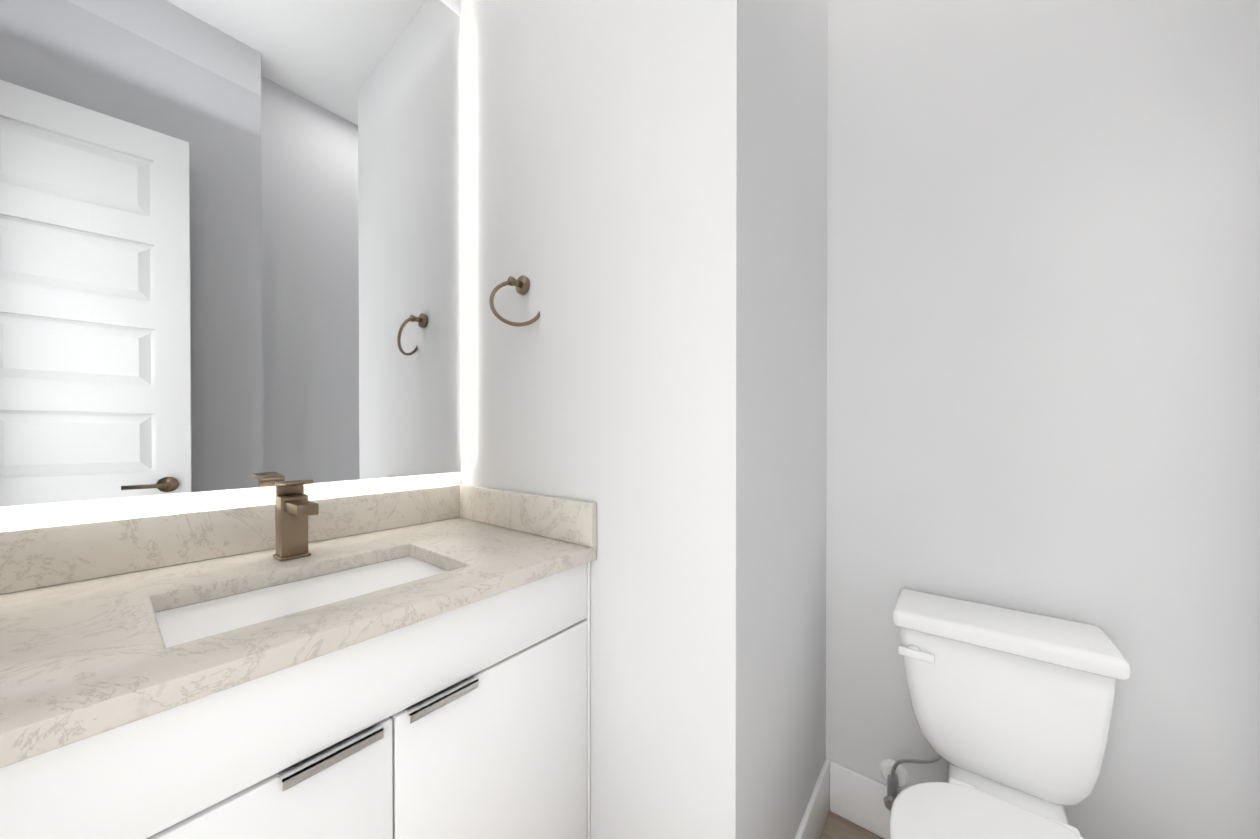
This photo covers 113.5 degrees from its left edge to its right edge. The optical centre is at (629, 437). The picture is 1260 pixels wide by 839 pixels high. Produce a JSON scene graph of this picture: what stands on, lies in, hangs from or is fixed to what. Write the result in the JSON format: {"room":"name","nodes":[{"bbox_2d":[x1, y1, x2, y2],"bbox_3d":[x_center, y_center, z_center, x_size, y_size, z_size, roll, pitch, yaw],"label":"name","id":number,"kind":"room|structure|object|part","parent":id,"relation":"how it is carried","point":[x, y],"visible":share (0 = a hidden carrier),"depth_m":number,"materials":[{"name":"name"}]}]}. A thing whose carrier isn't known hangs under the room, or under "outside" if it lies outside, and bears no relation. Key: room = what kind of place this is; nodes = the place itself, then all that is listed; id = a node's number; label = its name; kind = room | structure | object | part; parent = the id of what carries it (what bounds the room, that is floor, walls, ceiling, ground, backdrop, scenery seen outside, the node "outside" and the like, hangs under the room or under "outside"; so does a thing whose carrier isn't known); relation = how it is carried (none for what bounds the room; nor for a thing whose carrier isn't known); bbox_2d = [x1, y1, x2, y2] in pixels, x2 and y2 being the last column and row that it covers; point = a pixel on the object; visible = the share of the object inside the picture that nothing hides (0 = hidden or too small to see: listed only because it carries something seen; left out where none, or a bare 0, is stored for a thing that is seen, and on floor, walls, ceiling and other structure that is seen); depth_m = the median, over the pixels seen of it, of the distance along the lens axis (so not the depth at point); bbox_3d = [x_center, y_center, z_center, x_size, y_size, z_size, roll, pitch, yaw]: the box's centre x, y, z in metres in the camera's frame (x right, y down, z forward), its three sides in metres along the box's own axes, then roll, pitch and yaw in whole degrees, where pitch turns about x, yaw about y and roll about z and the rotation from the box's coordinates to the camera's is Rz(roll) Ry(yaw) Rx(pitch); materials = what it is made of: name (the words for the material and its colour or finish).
{"room":"bathroom","nodes":[
{"label":"bathroom","id":0,"kind":"room"},
{"bbox_2d":[0,486,275,529],"bbox_3d":[-0.950,0.131,0.834,0.100,0.038,0.344,0,0,38],"label":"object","id":1,"kind":"structure","parent":0,"point":[28,516],"depth_m":0.77,"materials":[{"name":"paint"}]},
{"bbox_2d":[0,0,461,506],"bbox_3d":[-0.877,-0.603,0.893,0.136,1.504,1.060,0,0,38],"label":"mirror","id":2,"kind":"object","parent":1,"relation":"attached to","point":[230,244],"depth_m":0.85,"materials":[{"name":"white mirror"}]},
{"bbox_2d":[461,0,827,838],"bbox_3d":[0.069,-0.369,1.317,0.907,3.050,0.770,0,0,38],"label":"wall block","id":3,"kind":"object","parent":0,"point":[643,190],"visible":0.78,"depth_m":0.90,"materials":[{"name":"paint"}]},
{"bbox_2d":[489,275,539,326],"bbox_3d":[-0.290,-0.353,1.058,0.088,0.147,0.112,0,0,38],"label":"towel ring","id":4,"kind":"object","parent":3,"relation":"attached to","point":[521,283],"visible":0.98,"depth_m":1.06,"materials":[{"name":"beige metal"}]},
{"bbox_2d":[794,758,829,838],"bbox_3d":[0.401,1.059,1.003,0.014,0.150,0.670,0,0,38],"label":"baseboard","id":5,"kind":"structure","parent":3,"relation":"attached to","point":[812,822],"depth_m":1.15,"materials":[{"name":"white"}]},
{"bbox_2d":[820,809,883,838],"bbox_3d":[0.031,1.179,0.608,1.932,0.084,1.950,0,0,38],"label":"floor","id":6,"kind":"structure","parent":0,"point":[836,826],"depth_m":1.19,"materials":[{"name":"brown wood"}]},
{"bbox_2d":[0,480,596,838],"bbox_3d":[-0.630,0.612,0.697,0.572,1.048,1.074,0,0,38],"label":"bathroom vanity","id":7,"kind":"object","parent":6,"relation":"on","point":[293,661],"visible":1,"depth_m":0.65,"materials":[{"name":"white wood"}]},
{"bbox_2d":[0,517,596,767],"bbox_3d":[-0.630,0.265,0.694,0.572,0.030,1.074,0,0,38],"label":"countertop","id":8,"kind":"structure","parent":7,"relation":"on","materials":[{"name":"stone"}]},
{"bbox_2d":[273,480,318,560],"bbox_3d":[-0.672,0.168,0.837,0.137,0.162,0.053,0,0,38],"label":"faucet","id":9,"kind":"object","parent":8,"relation":"on","point":[293,508],"depth_m":0.84,"materials":[{"name":"beige metal"}]},
{"bbox_2d":[0,484,596,593],"bbox_3d":[-0.630,0.200,0.694,0.572,0.100,1.074,0,0,38],"label":"backsplash","id":10,"kind":"structure","parent":7,"relation":"on","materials":[{"name":"stone"}]},
{"bbox_2d":[880,589,1130,838],"bbox_3d":[0.673,0.775,0.771,0.440,0.721,0.694,0,0,38],"label":"toilet","id":11,"kind":"object","parent":6,"relation":"on","point":[1012,709],"visible":1,"depth_m":0.87,"materials":[{"name":"white ceramic"}]},
{"bbox_3d":[0.672,0.506,0.970,0.070,0.028,0.028,0,0,38],"label":"flush handle","id":12,"kind":"part","parent":11,"relation":"part of","materials":[{"name":"white plastic"}]},
{"bbox_3d":[0.621,0.737,0.650,0.372,0.020,0.440,0,0,38],"label":"seat lid","id":13,"kind":"part","parent":11,"relation":"part of","materials":[{"name":"white plastic"}]},
{"bbox_3d":[0.839,0.624,0.958,0.356,0.336,0.166,0,0,38],"label":"tank","id":14,"kind":"part","parent":11,"relation":"part of","materials":[{"name":"white ceramic"}]},
{"bbox_3d":[0.834,0.434,0.950,0.376,0.042,0.190,0,0,38],"label":"tank lid","id":15,"kind":"part","parent":11,"relation":"part of","materials":[{"name":"white ceramic"}]},
{"bbox_2d":[826,0,1259,838],"bbox_3d":[0.997,-0.367,1.017,0.925,3.050,0.100,0,0,38],"label":"wall","id":16,"kind":"structure","parent":0,"point":[1042,306],"depth_m":0.95,"materials":[{"name":"paint"}]},
{"bbox_2d":[830,760,900,838],"bbox_3d":[0.928,1.059,1.008,0.811,0.150,0.014,0,0,38],"label":"baseboard","id":17,"kind":"structure","parent":16,"relation":"attached to","point":[856,797],"depth_m":1.20,"materials":[{"name":"white"}]}
]}

